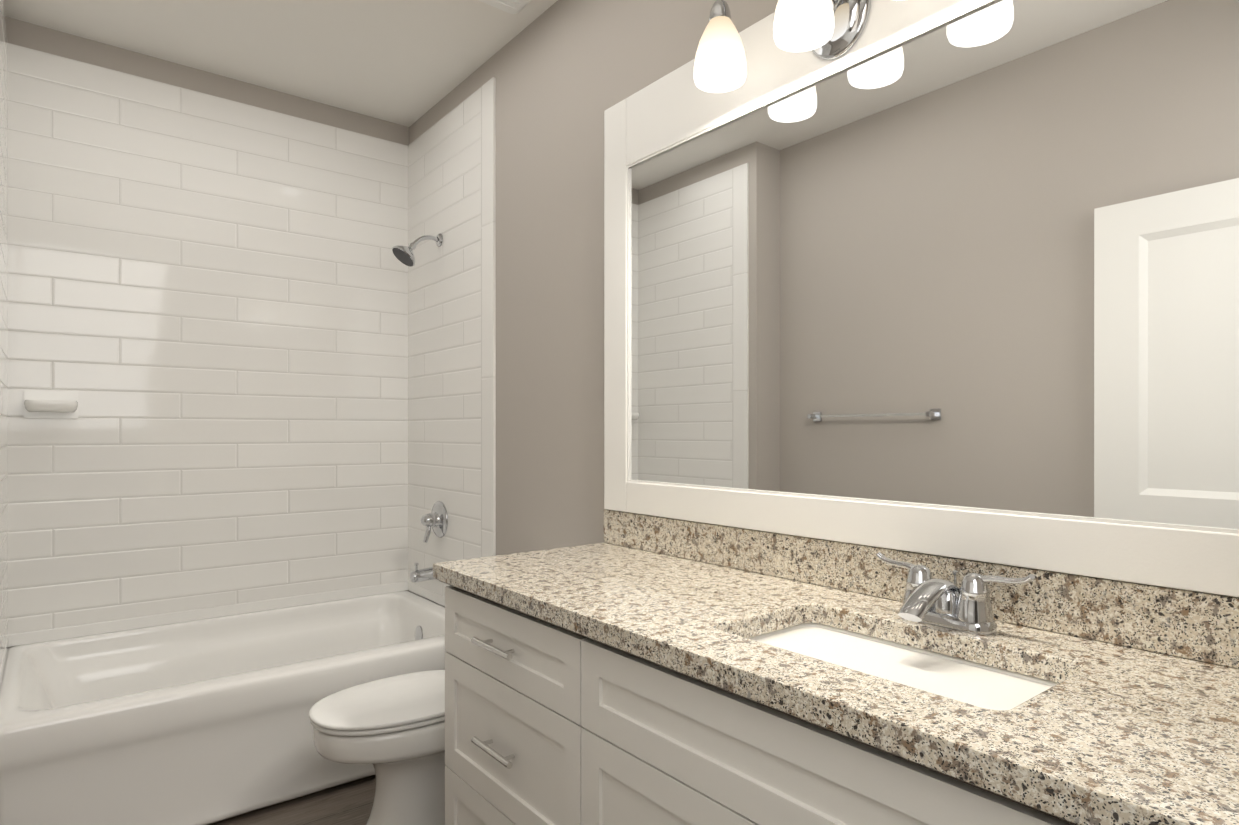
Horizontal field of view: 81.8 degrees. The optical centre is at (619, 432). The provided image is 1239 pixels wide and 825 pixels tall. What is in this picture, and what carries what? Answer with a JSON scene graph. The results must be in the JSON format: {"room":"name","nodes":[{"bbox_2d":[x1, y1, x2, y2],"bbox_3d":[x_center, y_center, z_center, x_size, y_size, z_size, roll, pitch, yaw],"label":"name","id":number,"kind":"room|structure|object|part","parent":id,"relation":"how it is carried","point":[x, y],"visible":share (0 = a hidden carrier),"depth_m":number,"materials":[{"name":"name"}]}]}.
{"room":"bathroom","nodes":[
{"label":"bathroom","id":0,"kind":"room"},
{"bbox_2d":[5,16,408,647],"bbox_3d":[-1.753,-0.150,3.069,1.720,2.740,0.100,0,0,-38],"label":"wall","id":1,"kind":"structure","parent":0,"point":[47,40],"depth_m":2.98,"materials":[{"name":"beige paint"}]},
{"bbox_2d":[24,390,77,418],"bbox_3d":[-2.105,-0.105,2.652,0.160,0.105,0.095,0,0,-38],"label":"soap dish","id":2,"kind":"object","parent":1,"relation":"attached to","point":[50,404],"visible":1,"depth_m":2.66,"materials":[{"name":"white ceramic"}]},
{"bbox_2d":[8,43,407,633],"bbox_3d":[-1.644,-0.342,3.085,1.510,2.160,0.010,0,0,-38],"label":"wall tile","id":3,"kind":"structure","parent":1,"relation":"attached to","point":[208,307],"depth_m":2.98,"materials":[{"name":"white tile"}]},
{"bbox_2d":[3,0,557,126],"bbox_3d":[-0.624,-1.570,1.647,1.920,0.100,3.730,0,0,-38],"label":"ceiling","id":4,"kind":"structure","parent":0,"point":[408,63],"depth_m":2.76,"materials":[{"name":"paint"}]},
{"bbox_2d":[478,0,531,13],"bbox_3d":[-0.401,-1.508,2.379,0.300,0.023,0.300,0,0,-38],"label":"fan","id":5,"kind":"object","parent":4,"relation":"attached to","point":[512,6],"visible":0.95,"depth_m":2.51,"materials":[{"name":"white plastic"}]},
{"bbox_2d":[209,775,375,824],"bbox_3d":[-0.624,1.270,1.648,1.920,0.100,3.730,0,0,-38],"label":"floor","id":6,"kind":"structure","parent":0,"point":[349,803],"depth_m":2.31,"materials":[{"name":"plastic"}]},
{"bbox_2d":[0,581,446,824],"bbox_3d":[-1.350,0.979,2.715,1.528,0.481,0.954,0,0,-38],"label":"bathtub","id":7,"kind":"object","parent":6,"relation":"on","point":[195,717],"visible":0.71,"depth_m":2.33,"materials":[{"name":"white ceramic"}]},
{"bbox_2d":[309,553,513,824],"bbox_3d":[-0.552,0.833,2.261,0.803,0.775,0.442,0,0,-38],"label":"toilet","id":8,"kind":"object","parent":6,"relation":"on","point":[391,730],"visible":0.23,"depth_m":2.09,"materials":[{"name":"white ceramic"}]},
{"bbox_3d":[-0.653,0.806,2.180,0.544,0.018,0.384,0,0,-38],"label":"lid","id":9,"kind":"part","parent":8,"relation":"part of","materials":[{"name":"white plastic"}]},
{"bbox_3d":[-0.656,0.824,2.179,0.530,0.014,0.380,0,0,-38],"label":"seat","id":10,"kind":"part","parent":8,"relation":"part of","materials":[{"name":"white plastic"}]},
{"bbox_2d":[433,577,1084,824],"bbox_3d":[0.321,0.810,1.349,0.606,0.822,1.879,0,0,-38],"label":"bathroom vanity","id":11,"kind":"object","parent":6,"relation":"on","point":[639,669],"depth_m":1.30,"materials":[{"name":"paint"}]},
{"bbox_2d":[433,541,1238,824],"bbox_3d":[0.321,0.374,1.360,0.594,0.048,1.896,0,0,-38],"label":"countertop","id":12,"kind":"structure","parent":11,"relation":"on","point":[1126,735],"depth_m":1.02,"materials":[{"name":"beige stone"}]},
{"bbox_2d":[745,617,1060,708],"bbox_3d":[0.437,0.465,1.185,0.350,0.157,0.562,0,0,-38],"label":"sink","id":13,"kind":"object","parent":12,"relation":"in","point":[993,684],"depth_m":1.23,"materials":[{"name":"white ceramic"}]},
{"bbox_2d":[869,549,1040,636],"bbox_3d":[0.561,0.295,1.280,0.168,0.112,0.293,0,0,-38],"label":"faucet","id":14,"kind":"object","parent":12,"relation":"on","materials":[{"name":"silver metal"}]},
{"bbox_2d":[409,0,777,606],"bbox_3d":[0.088,-0.150,2.213,0.100,2.740,3.730,0,0,-38],"label":"wall","id":15,"kind":"structure","parent":0,"point":[566,74],"depth_m":2.52,"materials":[{"name":"beige paint"}]},
{"bbox_2d":[408,87,480,595],"bbox_3d":[-0.809,-0.342,3.255,0.010,2.160,0.782,0,0,-38],"label":"wall tile","id":16,"kind":"structure","parent":15,"relation":"attached to","point":[444,333],"depth_m":3.20,"materials":[{"name":"white tile"}]},
{"bbox_2d":[392,233,442,266],"bbox_3d":[-0.902,-0.821,3.189,0.217,0.167,0.116,0,0,-38],"label":"shower head","id":17,"kind":"object","parent":16,"relation":"attached to","point":[404,255],"visible":0.98,"depth_m":3.16},
{"bbox_2d":[410,563,433,582],"bbox_3d":[-0.869,0.624,3.216,0.137,0.087,0.062,0,0,-38],"label":"tub spout","id":18,"kind":"object","parent":16,"relation":"attached to","point":[421,575],"visible":0.67,"depth_m":3.18,"materials":[{"name":"silver metal"}]},
{"bbox_2d":[420,501,447,542],"bbox_3d":[-0.853,0.404,3.229,0.091,0.184,0.166,0,0,-38],"label":"shower valve","id":19,"kind":"object","parent":16,"relation":"attached to","point":[436,519],"visible":1,"depth_m":3.21,"materials":[{"name":"silver metal"}]},
{"bbox_2d":[481,77,495,556],"bbox_3d":[-0.533,-0.342,2.908,0.010,2.160,0.105,0,0,-38],"label":"wall tile","id":20,"kind":"structure","parent":15,"relation":"attached to","point":[488,318],"depth_m":2.90,"materials":[{"name":"white tile"}]},
{"bbox_2d":[694,0,746,92],"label":"sconce","id":21,"kind":"object","parent":15,"relation":"attached to","point":[720,65],"depth_m":1.66,"materials":[{"name":"white glass"}]},
{"bbox_3d":[0.238,-0.907,1.695,0.125,0.150,0.125,0,0,-38],"label":"lamp shade","id":22,"kind":"part","parent":21,"relation":"part of","materials":[{"name":"white glass"}]},
{"bbox_2d":[604,0,1238,596],"bbox_3d":[0.533,-0.386,1.548,0.028,1.257,1.835,0,0,-38],"label":"mirror","id":23,"kind":"object","parent":15,"relation":"attached to","point":[954,278],"visible":0.98,"depth_m":1.40,"materials":[{"name":"mirror"}]},
{"bbox_2d":[773,0,870,59],"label":"sconce","id":24,"kind":"object","parent":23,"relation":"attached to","point":[828,29],"depth_m":1.54,"materials":[{"name":"white glass"}]},
{"bbox_3d":[0.387,-0.907,1.507,0.125,0.150,0.125,0,0,-38],"label":"lamp shade","id":25,"kind":"part","parent":24,"relation":"part of","materials":[{"name":"white glass"}]},
{"bbox_2d":[604,509,1238,668],"bbox_3d":[0.546,0.298,1.538,0.020,0.105,1.896,0,0,-38],"label":"backsplash","id":26,"kind":"structure","parent":15,"relation":"attached to","point":[1201,626],"depth_m":1.28,"materials":[{"name":"beige stone"}]},
{"bbox_3d":[-2.022,-0.150,2.178,0.190,2.740,0.960,0,0,-38],"label":"wall","id":27,"kind":"structure","parent":0,"visible":0},
{"bbox_2d":[0,0,7,668],"bbox_3d":[-1.994,-0.342,2.303,0.010,2.160,0.801,0,0,-38],"label":"wall tile","id":28,"kind":"structure","parent":27,"relation":"attached to","point":[3,337],"depth_m":2.38,"materials":[{"name":"white tile"}]}
]}

